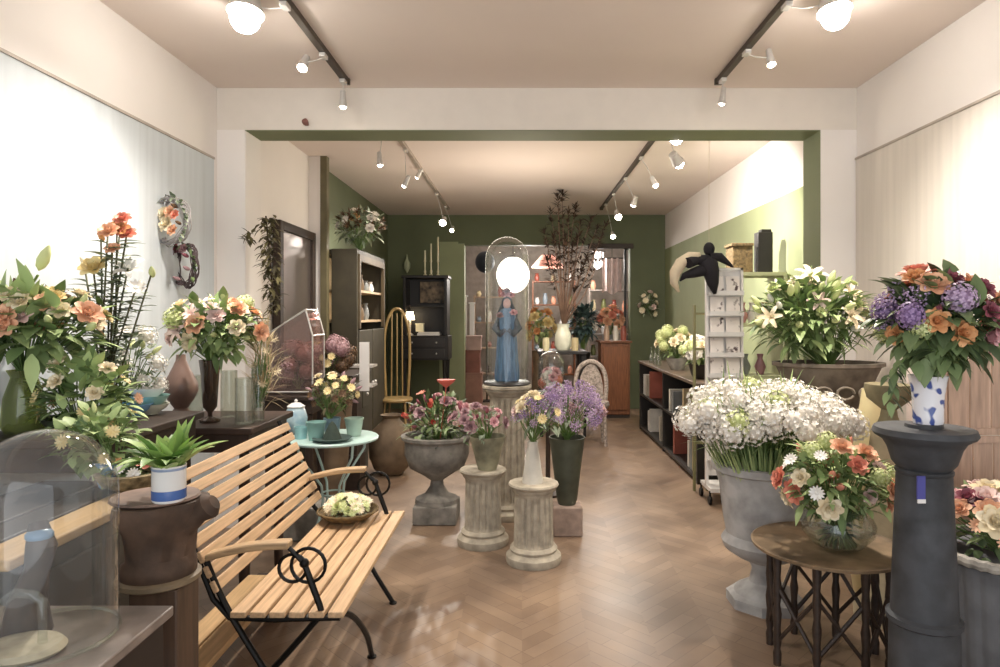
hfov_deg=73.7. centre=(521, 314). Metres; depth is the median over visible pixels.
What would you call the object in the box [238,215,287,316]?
garland
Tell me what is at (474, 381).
carton
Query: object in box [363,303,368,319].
vase
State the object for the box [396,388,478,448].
flower arrangement
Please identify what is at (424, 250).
candlestick
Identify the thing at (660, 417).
book
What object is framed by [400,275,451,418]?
secretary desk
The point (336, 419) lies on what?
pot
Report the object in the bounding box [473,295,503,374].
shelf
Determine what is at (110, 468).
pot
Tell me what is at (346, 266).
bookcase
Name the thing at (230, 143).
wall
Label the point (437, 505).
urn
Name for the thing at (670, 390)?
book
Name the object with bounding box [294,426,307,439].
pot
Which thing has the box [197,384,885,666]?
floor
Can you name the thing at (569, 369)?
storage jar
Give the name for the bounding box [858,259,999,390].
bouquet
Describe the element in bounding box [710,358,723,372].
postcard
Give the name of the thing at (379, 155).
track spotlight
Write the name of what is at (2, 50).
trim
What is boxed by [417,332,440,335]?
paper stack
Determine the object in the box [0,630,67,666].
base
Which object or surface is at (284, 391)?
tray
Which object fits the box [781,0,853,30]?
track spotlight
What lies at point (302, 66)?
track spotlight
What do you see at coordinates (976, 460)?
wooden crate
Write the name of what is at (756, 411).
flower
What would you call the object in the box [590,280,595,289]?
storage jar
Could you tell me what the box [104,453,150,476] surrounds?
posy
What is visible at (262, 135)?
trim
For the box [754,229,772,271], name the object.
box
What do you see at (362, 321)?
shelf
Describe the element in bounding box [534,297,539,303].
storage jar
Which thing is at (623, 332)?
canister
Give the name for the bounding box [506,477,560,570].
pedestal
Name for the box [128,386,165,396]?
bowl
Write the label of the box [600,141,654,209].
track
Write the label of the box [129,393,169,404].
bowl
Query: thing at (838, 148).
wall
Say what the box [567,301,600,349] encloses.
foliage
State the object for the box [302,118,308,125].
sensor
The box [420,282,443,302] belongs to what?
framed picture
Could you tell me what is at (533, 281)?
shelf
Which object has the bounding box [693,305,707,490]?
wooden easel
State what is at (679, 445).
book
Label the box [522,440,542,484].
vase
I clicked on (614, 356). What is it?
base cabinet
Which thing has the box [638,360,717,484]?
bookcase
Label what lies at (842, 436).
stand
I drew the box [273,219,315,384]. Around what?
leaning mirror
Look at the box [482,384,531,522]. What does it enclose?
fluted column
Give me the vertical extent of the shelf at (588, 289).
2.000 m
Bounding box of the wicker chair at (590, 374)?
[573,359,608,446]
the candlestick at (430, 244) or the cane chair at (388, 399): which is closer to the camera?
the cane chair at (388, 399)
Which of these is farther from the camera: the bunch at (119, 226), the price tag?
the bunch at (119, 226)
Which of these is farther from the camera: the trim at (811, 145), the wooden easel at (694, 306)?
the wooden easel at (694, 306)
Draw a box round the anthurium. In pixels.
[437,379,454,438]
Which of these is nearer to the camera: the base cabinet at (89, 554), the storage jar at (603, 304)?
the base cabinet at (89, 554)
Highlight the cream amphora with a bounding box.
[847,388,880,592]
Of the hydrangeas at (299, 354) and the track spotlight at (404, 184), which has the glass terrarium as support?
the hydrangeas at (299, 354)
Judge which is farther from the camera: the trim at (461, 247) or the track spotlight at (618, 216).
the trim at (461, 247)
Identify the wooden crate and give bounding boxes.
[944,351,999,434]
[954,436,999,534]
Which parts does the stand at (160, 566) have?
seat, post, knob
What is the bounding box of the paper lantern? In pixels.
[497,255,528,292]
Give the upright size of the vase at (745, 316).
0.180 m
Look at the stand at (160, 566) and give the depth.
1.85 m
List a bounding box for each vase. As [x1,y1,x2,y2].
[0,369,46,434]
[164,354,198,410]
[199,359,220,422]
[361,275,363,289]
[361,305,363,319]
[363,281,368,290]
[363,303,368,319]
[368,282,373,291]
[404,255,409,272]
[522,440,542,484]
[531,350,549,413]
[549,434,584,505]
[554,324,571,349]
[573,352,590,411]
[602,334,612,339]
[743,302,747,322]
[743,354,750,374]
[747,302,756,322]
[754,354,765,374]
[907,374,948,424]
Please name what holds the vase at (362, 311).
on the bookcase at (346, 266)
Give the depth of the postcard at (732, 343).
5.38 m
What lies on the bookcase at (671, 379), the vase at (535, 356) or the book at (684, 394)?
the book at (684, 394)
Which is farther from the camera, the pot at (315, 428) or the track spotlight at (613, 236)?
the track spotlight at (613, 236)
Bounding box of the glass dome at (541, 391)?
[538,390,565,394]
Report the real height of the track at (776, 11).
0.040 m
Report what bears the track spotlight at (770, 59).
hanging from the track at (776, 11)
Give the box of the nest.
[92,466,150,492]
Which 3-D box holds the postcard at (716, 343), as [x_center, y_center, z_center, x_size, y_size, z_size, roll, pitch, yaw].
[1.570,0.253,5.377,0.110,0.144,0.027,0,0,0]
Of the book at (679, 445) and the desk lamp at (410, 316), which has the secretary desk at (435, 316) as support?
the desk lamp at (410, 316)
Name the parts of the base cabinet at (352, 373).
drawer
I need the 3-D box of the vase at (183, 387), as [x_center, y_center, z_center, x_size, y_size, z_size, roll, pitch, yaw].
[-1.943,0.398,3.800,0.184,0.345,0.184,0,0,0]
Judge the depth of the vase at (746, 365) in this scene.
5.82 m
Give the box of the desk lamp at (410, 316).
[406,312,414,335]
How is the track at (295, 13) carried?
attached to the ceiling
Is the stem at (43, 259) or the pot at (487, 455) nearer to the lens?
the stem at (43, 259)
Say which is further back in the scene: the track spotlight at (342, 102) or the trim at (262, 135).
the trim at (262, 135)
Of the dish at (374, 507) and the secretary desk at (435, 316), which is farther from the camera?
the secretary desk at (435, 316)
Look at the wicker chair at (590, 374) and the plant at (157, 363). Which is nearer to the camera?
the plant at (157, 363)
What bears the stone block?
on the floor
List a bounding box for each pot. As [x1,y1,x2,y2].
[92,461,129,488]
[151,462,186,503]
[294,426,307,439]
[305,381,351,497]
[306,420,325,440]
[323,416,340,430]
[344,416,363,436]
[469,432,505,470]
[666,357,686,369]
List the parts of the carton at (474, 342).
lid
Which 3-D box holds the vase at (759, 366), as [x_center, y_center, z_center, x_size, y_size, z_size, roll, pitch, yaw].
[2.087,0.430,5.850,0.100,0.180,0.100,0,0,0]
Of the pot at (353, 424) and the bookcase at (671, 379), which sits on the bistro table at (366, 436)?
the pot at (353, 424)
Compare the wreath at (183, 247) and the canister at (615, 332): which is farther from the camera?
the canister at (615, 332)
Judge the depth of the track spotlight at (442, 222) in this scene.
8.59 m
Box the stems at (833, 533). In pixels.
[814,499,862,549]
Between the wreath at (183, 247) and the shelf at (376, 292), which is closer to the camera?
the wreath at (183, 247)
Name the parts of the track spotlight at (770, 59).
bulb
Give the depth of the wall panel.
3.85 m
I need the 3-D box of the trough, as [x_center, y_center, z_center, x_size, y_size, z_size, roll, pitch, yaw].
[-1.503,1.390,4.550,0.314,0.220,0.300,0,0,0]
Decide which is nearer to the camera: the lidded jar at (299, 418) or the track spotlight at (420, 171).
the lidded jar at (299, 418)
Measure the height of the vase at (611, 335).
1.170 m
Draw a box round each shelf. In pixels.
[329,289,380,294]
[329,320,380,322]
[345,342,376,490]
[406,305,443,306]
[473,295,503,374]
[532,280,575,379]
[587,288,627,356]
[743,272,787,436]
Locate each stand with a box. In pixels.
[107,486,219,666]
[263,392,325,517]
[475,251,494,401]
[799,433,851,522]
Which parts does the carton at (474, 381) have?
lid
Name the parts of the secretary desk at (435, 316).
leg, leg, drawer, drawer, leg, leg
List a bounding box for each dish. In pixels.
[312,421,351,442]
[316,501,378,523]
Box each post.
[466,295,467,349]
[469,302,474,334]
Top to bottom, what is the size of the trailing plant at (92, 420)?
0.297 m
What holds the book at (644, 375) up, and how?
on the bookcase at (671, 379)
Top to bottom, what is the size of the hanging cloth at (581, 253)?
0.944 m
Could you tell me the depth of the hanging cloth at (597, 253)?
12.09 m
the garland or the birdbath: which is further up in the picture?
the garland
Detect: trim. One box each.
[0,47,214,158]
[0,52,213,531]
[245,130,819,140]
[245,131,260,512]
[320,156,328,358]
[439,242,457,408]
[458,244,465,402]
[588,244,633,248]
[803,131,819,358]
[855,90,999,159]
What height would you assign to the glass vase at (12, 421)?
0.250 m
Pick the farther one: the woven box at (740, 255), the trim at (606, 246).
the trim at (606, 246)
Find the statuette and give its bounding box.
[492,288,521,381]
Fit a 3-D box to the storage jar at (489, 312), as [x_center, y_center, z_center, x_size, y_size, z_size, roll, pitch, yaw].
[-0.664,0.032,13.600,0.110,0.216,0.107,0,0,0]
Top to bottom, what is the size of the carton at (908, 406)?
0.724 m
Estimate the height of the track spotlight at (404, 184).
0.361 m
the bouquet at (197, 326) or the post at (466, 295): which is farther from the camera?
the post at (466, 295)
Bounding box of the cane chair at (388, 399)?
[383,307,412,430]
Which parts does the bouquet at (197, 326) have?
lily flower, lily flower, lily flower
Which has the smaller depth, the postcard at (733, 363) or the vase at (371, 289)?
the postcard at (733, 363)
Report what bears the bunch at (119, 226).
in the glass vase
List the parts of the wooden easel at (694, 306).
rail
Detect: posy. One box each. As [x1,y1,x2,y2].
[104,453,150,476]
[538,366,562,390]
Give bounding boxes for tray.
[266,388,323,394]
[751,521,891,573]
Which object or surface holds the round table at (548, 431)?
on the floor
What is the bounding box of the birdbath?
[853,382,911,629]
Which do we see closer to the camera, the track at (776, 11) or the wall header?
the track at (776, 11)
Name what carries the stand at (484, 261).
on the floor
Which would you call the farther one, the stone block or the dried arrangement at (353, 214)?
the dried arrangement at (353, 214)
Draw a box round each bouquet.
[0,259,123,392]
[160,286,269,372]
[525,307,556,348]
[595,304,624,334]
[771,431,894,536]
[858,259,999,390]
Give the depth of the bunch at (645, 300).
10.49 m
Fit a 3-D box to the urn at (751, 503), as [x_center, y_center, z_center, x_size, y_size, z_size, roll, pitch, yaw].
[1.259,1.130,3.470,0.530,0.740,0.530,0,0,0]
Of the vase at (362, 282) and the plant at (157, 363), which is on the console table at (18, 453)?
the plant at (157, 363)
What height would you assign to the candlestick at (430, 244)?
0.475 m
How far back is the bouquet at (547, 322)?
10.15 m
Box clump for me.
[702,434,827,481]
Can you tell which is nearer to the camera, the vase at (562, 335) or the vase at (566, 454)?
the vase at (566, 454)
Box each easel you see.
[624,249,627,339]
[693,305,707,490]
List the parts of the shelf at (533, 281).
shelf, shelf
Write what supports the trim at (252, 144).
attached to the wall at (230, 143)
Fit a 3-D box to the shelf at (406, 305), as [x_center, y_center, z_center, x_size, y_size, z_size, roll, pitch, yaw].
[-1.411,-0.130,9.900,0.560,0.020,0.320,0,0,0]
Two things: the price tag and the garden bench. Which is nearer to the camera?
the price tag
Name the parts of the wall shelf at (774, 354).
shelf, shelf, shelf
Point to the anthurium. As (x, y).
(444, 382)
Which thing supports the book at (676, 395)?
on the bookcase at (671, 379)
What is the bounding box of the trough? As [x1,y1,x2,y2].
[271,497,325,541]
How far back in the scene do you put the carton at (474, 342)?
10.95 m
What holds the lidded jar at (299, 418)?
on the bistro table at (366, 436)
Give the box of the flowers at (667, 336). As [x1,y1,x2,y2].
[654,324,691,358]
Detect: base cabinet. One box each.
[0,481,128,605]
[287,369,370,482]
[596,340,631,417]
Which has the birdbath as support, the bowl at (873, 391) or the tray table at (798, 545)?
the bowl at (873, 391)
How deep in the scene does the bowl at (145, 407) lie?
3.06 m
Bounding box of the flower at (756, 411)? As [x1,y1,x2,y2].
[671,362,872,466]
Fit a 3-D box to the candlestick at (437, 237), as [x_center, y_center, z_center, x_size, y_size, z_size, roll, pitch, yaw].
[-1.240,-0.866,9.850,0.080,0.575,0.078,0,0,0]
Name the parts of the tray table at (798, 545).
leg, leg, leg, leg, leg, leg, leg, leg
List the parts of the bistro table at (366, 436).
leg, leg, leg, leg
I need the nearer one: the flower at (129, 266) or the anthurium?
the flower at (129, 266)
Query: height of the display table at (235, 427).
0.930 m
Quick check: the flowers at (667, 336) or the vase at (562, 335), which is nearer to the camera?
the flowers at (667, 336)
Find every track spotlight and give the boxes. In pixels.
[226,0,290,33]
[297,52,327,72]
[339,78,346,108]
[377,141,382,166]
[401,149,409,187]
[415,169,422,178]
[435,193,446,225]
[444,206,453,232]
[604,204,615,238]
[612,193,621,219]
[624,177,637,206]
[639,156,658,187]
[669,141,683,167]
[671,141,681,144]
[718,77,726,105]
[742,48,775,67]
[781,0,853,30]
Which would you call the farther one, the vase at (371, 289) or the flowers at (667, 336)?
the vase at (371, 289)
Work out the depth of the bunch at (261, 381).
3.59 m
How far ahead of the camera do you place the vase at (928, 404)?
2.26 m
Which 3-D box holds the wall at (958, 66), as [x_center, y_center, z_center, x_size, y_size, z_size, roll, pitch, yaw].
[2.435,-0.050,1.650,0.150,3.100,6.300,0,0,0]
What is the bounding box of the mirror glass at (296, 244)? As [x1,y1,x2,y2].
[284,231,309,366]
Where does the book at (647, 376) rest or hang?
on the bookcase at (671, 379)
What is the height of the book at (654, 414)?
0.280 m
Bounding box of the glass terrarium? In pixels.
[265,309,324,394]
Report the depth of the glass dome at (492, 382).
4.89 m
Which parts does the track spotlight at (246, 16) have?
bulb, arm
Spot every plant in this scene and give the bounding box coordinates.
[38,400,151,489]
[98,324,168,401]
[100,416,228,472]
[740,264,878,363]
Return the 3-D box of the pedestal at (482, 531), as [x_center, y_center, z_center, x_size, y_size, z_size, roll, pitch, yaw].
[-0.257,1.255,4.390,0.340,0.490,0.340,0,0,0]
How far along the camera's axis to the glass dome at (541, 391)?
5.58 m
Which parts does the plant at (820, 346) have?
lily flower, lily flower, lily flower, lily flower, lily flower, lily flower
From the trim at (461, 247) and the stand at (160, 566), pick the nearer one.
the stand at (160, 566)
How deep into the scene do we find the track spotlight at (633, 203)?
7.57 m
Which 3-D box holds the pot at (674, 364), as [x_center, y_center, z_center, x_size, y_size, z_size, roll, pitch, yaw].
[1.700,0.535,7.300,0.240,0.130,0.240,0,0,0]
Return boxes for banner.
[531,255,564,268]
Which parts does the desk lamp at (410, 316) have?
lamp shade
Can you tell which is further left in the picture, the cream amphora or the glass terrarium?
the glass terrarium
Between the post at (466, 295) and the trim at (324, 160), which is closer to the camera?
the trim at (324, 160)
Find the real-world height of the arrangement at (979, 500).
0.373 m
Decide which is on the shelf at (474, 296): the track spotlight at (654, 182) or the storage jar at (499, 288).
the storage jar at (499, 288)
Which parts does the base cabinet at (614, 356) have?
door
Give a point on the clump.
(765, 463)
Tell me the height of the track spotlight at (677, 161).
0.352 m
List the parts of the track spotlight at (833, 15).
arm, bulb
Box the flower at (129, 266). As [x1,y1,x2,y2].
[110,256,144,278]
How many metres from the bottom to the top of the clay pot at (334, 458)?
0.960 m
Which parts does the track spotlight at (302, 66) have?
bulb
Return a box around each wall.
[0,0,387,521]
[217,130,244,527]
[309,156,319,345]
[388,215,664,408]
[466,246,627,383]
[665,141,802,456]
[820,130,856,359]
[857,0,999,156]
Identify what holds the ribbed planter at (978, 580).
on the floor
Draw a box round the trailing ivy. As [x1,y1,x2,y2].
[880,352,913,417]
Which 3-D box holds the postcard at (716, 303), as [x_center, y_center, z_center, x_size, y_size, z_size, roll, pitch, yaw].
[1.570,-0.077,5.377,0.110,0.144,0.027,0,0,0]
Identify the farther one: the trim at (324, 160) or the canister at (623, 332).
the canister at (623, 332)
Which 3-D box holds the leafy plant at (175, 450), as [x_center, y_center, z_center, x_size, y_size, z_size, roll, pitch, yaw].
[-1.011,0.362,1.847,0.273,0.146,0.258,0,0,21]
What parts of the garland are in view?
cord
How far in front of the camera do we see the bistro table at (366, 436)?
4.19 m
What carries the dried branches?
in the vase at (562, 335)
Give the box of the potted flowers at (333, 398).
[304,371,361,418]
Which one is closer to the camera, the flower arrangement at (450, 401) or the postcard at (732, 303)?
the flower arrangement at (450, 401)
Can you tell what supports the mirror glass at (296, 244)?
attached to the leaning mirror at (298, 244)
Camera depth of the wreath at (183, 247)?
4.09 m
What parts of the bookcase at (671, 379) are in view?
shelf, shelf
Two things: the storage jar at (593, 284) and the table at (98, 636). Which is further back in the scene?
the storage jar at (593, 284)
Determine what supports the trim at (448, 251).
attached to the wall at (410, 235)
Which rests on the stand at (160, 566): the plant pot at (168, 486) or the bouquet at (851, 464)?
the plant pot at (168, 486)
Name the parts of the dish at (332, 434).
dish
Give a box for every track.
[279,0,349,84]
[398,141,449,209]
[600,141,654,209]
[714,0,792,84]
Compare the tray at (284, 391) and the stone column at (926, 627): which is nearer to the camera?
the stone column at (926, 627)
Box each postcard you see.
[710,276,723,290]
[710,297,723,310]
[710,317,723,331]
[710,337,723,352]
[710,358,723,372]
[710,378,719,388]
[710,440,723,455]
[726,276,739,290]
[726,297,739,310]
[726,317,739,331]
[726,337,739,352]
[726,358,739,372]
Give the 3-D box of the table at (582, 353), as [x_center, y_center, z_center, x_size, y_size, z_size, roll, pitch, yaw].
[0.498,0.971,8.475,0.602,1.057,0.650,0,0,0]
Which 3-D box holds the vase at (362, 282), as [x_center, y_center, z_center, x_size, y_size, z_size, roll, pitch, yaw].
[-1.800,-0.356,7.430,0.090,0.182,0.090,0,0,0]
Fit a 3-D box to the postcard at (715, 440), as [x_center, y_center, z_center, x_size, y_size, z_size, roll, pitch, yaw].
[1.570,1.078,5.377,0.110,0.144,0.027,0,0,0]
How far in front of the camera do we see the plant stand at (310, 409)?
4.78 m
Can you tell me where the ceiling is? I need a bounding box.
[99,0,985,214]
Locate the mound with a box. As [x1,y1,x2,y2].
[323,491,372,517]
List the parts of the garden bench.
armrest, frame, frame, armrest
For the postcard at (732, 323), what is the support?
in the postcard rack at (712, 486)
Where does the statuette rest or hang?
in the glass dome at (492, 382)
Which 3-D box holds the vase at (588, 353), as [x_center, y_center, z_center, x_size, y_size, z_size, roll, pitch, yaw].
[0.951,1.040,10.400,0.320,0.920,0.320,0,0,0]
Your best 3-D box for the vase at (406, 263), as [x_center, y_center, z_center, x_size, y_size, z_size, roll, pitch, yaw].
[-1.828,-0.816,10.600,0.100,0.300,0.049,0,0,0]
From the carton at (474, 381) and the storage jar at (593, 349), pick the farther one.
the storage jar at (593, 349)
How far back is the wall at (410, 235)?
10.67 m
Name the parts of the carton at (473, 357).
lid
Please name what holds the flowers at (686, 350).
in the planter at (700, 369)
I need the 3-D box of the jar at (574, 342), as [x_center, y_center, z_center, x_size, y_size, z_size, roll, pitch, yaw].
[0.659,0.363,8.300,0.090,0.160,0.090,0,0,0]
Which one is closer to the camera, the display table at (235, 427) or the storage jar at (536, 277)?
the display table at (235, 427)
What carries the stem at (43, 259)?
in the glass vase at (12, 421)
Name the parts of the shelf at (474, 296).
shelf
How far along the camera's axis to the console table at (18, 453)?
2.53 m
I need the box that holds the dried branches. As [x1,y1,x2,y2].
[537,189,611,323]
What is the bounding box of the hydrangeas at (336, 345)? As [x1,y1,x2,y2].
[298,333,357,382]
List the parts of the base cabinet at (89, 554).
door, door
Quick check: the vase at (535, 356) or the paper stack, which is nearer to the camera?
the paper stack
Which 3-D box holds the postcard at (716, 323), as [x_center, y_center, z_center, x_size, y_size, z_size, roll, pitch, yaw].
[1.570,0.088,5.377,0.110,0.144,0.027,0,0,0]
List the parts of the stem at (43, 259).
stem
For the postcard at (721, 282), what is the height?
0.144 m
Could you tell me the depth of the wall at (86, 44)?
3.90 m
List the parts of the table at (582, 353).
leg, leg, leg, leg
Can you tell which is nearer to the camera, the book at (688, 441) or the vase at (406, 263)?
the book at (688, 441)
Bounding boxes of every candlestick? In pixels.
[424,250,425,274]
[430,244,431,274]
[437,237,438,274]
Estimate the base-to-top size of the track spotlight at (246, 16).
0.212 m
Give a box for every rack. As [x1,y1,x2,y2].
[199,573,293,666]
[699,268,743,504]
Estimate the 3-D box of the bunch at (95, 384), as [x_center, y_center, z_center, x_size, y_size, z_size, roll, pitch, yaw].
[-1.692,0.320,2.572,0.480,0.431,0.380,0,0,0]
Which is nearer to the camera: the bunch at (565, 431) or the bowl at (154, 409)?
the bowl at (154, 409)
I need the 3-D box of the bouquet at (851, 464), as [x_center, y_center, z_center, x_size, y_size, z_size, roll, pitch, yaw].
[1.334,0.707,2.806,0.502,0.430,0.460,0,0,-16]
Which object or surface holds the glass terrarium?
on the plant stand at (310, 409)
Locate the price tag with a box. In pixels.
[916,476,925,502]
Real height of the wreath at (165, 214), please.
0.320 m
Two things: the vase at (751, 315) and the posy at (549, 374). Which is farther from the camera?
the vase at (751, 315)
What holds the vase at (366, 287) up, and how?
on the bookcase at (346, 266)
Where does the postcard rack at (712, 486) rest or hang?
on the floor
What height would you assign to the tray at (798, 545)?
0.020 m
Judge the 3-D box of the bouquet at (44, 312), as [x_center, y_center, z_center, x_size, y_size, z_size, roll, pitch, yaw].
[-1.871,0.037,2.621,0.519,0.499,0.556,0,0,0]
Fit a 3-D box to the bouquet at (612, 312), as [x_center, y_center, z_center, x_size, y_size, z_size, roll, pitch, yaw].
[1.488,0.081,11.213,0.554,0.539,0.401,0,0,0]
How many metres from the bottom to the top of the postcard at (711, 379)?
0.144 m
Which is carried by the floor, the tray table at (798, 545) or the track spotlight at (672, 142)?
the tray table at (798, 545)
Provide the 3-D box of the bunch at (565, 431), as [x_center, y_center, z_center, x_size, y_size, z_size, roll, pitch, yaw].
[0.323,0.652,4.551,0.522,0.420,0.415,0,0,-3]
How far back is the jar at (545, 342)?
8.26 m
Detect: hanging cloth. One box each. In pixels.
[576,252,593,277]
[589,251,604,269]
[602,258,622,293]
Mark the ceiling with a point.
(375, 43)
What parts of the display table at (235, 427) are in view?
leg, leg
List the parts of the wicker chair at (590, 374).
leg, backrest, seat, leg, leg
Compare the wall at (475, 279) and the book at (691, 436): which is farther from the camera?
the wall at (475, 279)
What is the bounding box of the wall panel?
[856,93,999,479]
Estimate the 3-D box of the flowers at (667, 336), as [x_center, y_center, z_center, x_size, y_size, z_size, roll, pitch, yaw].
[1.677,0.290,7.305,0.467,0.384,0.448,0,0,18]
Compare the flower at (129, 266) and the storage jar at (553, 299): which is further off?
the storage jar at (553, 299)
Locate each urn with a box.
[401,429,471,524]
[711,453,816,618]
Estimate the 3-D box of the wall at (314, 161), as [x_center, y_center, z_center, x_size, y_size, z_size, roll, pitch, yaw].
[-2.090,-0.050,6.760,0.120,3.100,0.080,0,0,0]
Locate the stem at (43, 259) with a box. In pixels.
[19,245,51,369]
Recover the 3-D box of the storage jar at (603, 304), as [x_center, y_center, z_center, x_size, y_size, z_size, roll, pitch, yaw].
[1.545,-0.182,12.600,0.110,0.237,0.107,0,0,0]
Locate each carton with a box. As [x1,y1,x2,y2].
[466,335,481,349]
[466,350,480,372]
[466,372,482,405]
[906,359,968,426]
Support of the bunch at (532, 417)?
in the vase at (532, 473)
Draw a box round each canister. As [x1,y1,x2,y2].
[604,326,609,340]
[612,326,618,340]
[620,326,626,340]
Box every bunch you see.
[18,343,148,450]
[69,212,159,398]
[239,308,294,416]
[447,402,509,443]
[510,390,565,441]
[535,379,607,439]
[638,290,658,316]
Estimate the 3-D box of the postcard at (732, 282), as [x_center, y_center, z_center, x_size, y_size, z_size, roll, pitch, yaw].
[1.700,-0.242,5.377,0.110,0.144,0.027,0,0,0]
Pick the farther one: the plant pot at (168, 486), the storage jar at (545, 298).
the storage jar at (545, 298)
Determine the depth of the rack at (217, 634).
2.77 m
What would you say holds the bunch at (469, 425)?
in the pot at (487, 455)
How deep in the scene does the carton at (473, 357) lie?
10.95 m
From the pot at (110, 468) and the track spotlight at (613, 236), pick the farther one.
the track spotlight at (613, 236)
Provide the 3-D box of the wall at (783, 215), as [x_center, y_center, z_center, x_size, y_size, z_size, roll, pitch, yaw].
[2.365,-0.050,7.735,0.150,3.100,5.870,0,0,0]
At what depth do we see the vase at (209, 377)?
3.52 m
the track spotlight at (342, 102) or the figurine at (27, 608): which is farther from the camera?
the track spotlight at (342, 102)
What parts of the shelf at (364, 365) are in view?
shelf, panel, shelf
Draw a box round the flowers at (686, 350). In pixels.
[678,334,704,364]
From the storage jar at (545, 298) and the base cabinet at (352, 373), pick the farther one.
the storage jar at (545, 298)
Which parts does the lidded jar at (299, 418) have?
lid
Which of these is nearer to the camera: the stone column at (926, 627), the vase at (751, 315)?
the stone column at (926, 627)
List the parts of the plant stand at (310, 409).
leg, leg, leg, leg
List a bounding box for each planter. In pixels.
[688,363,704,379]
[772,359,885,412]
[956,524,999,666]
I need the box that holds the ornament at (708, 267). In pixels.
[670,242,733,293]
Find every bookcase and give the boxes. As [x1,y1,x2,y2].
[329,249,384,430]
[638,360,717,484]
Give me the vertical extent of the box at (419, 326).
0.127 m
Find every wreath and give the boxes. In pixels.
[157,191,191,246]
[173,242,199,288]
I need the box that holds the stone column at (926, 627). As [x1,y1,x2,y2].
[871,420,980,666]
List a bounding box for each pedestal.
[457,464,508,551]
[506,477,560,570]
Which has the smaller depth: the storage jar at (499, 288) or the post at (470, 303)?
the post at (470, 303)
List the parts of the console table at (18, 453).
leg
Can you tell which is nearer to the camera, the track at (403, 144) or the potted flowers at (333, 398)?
the potted flowers at (333, 398)
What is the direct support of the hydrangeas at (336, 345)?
in the clay pot at (334, 458)
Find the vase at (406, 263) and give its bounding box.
[404,255,409,272]
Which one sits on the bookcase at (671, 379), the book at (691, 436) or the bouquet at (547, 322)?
the book at (691, 436)
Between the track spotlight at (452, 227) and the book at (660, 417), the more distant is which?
the track spotlight at (452, 227)
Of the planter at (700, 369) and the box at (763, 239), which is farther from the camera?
the planter at (700, 369)
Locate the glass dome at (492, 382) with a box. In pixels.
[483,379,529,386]
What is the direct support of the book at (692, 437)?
on the bookcase at (671, 379)
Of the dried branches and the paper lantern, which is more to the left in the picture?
the paper lantern
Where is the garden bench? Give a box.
[187,420,403,666]
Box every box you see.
[415,323,424,331]
[724,243,753,271]
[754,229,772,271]
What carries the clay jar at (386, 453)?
on the floor
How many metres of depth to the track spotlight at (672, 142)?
5.02 m
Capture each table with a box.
[0,411,203,484]
[0,606,172,666]
[189,411,292,583]
[290,429,378,553]
[536,395,558,497]
[537,349,586,436]
[751,521,891,666]
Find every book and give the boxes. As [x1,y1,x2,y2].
[643,374,648,393]
[646,375,648,395]
[649,372,661,397]
[649,409,661,431]
[659,416,661,440]
[669,389,681,410]
[672,391,681,412]
[673,425,690,453]
[682,389,692,409]
[687,440,689,466]
[690,434,692,469]
[692,437,692,470]
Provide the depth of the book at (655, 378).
8.20 m
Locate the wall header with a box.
[217,88,856,129]
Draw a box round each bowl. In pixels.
[37,415,72,436]
[122,402,152,415]
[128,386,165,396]
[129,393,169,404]
[129,401,169,414]
[864,382,911,409]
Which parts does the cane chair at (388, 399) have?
seat, leg, leg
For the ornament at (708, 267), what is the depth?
5.26 m
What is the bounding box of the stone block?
[553,500,582,536]
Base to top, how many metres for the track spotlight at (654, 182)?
0.308 m
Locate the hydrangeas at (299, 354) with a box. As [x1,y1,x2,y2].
[273,339,318,388]
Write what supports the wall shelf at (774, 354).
on the floor
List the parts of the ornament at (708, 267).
arm, arm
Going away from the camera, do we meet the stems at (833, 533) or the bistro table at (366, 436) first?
the stems at (833, 533)
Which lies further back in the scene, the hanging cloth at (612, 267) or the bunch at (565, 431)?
the hanging cloth at (612, 267)
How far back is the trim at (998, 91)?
3.79 m
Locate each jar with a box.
[286,399,307,432]
[369,413,409,475]
[488,311,491,321]
[497,287,501,295]
[534,273,539,280]
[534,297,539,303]
[542,338,549,350]
[543,293,547,303]
[551,296,555,303]
[567,365,572,373]
[571,338,578,350]
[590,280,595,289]
[590,345,595,354]
[601,299,606,308]
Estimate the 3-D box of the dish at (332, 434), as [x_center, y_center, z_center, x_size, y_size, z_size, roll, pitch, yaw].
[-1.173,0.718,4.120,0.240,0.120,0.240,0,0,0]
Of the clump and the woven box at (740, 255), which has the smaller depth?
the clump
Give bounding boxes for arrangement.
[332,205,386,249]
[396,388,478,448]
[954,478,999,561]
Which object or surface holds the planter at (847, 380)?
on the stand at (842, 436)
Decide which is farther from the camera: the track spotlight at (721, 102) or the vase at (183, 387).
the track spotlight at (721, 102)
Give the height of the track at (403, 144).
0.040 m
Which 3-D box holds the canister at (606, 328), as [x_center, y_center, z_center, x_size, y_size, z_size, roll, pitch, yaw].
[1.249,0.267,9.850,0.090,0.220,0.090,0,0,0]
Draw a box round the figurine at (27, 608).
[0,519,57,637]
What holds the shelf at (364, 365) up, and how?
on the floor

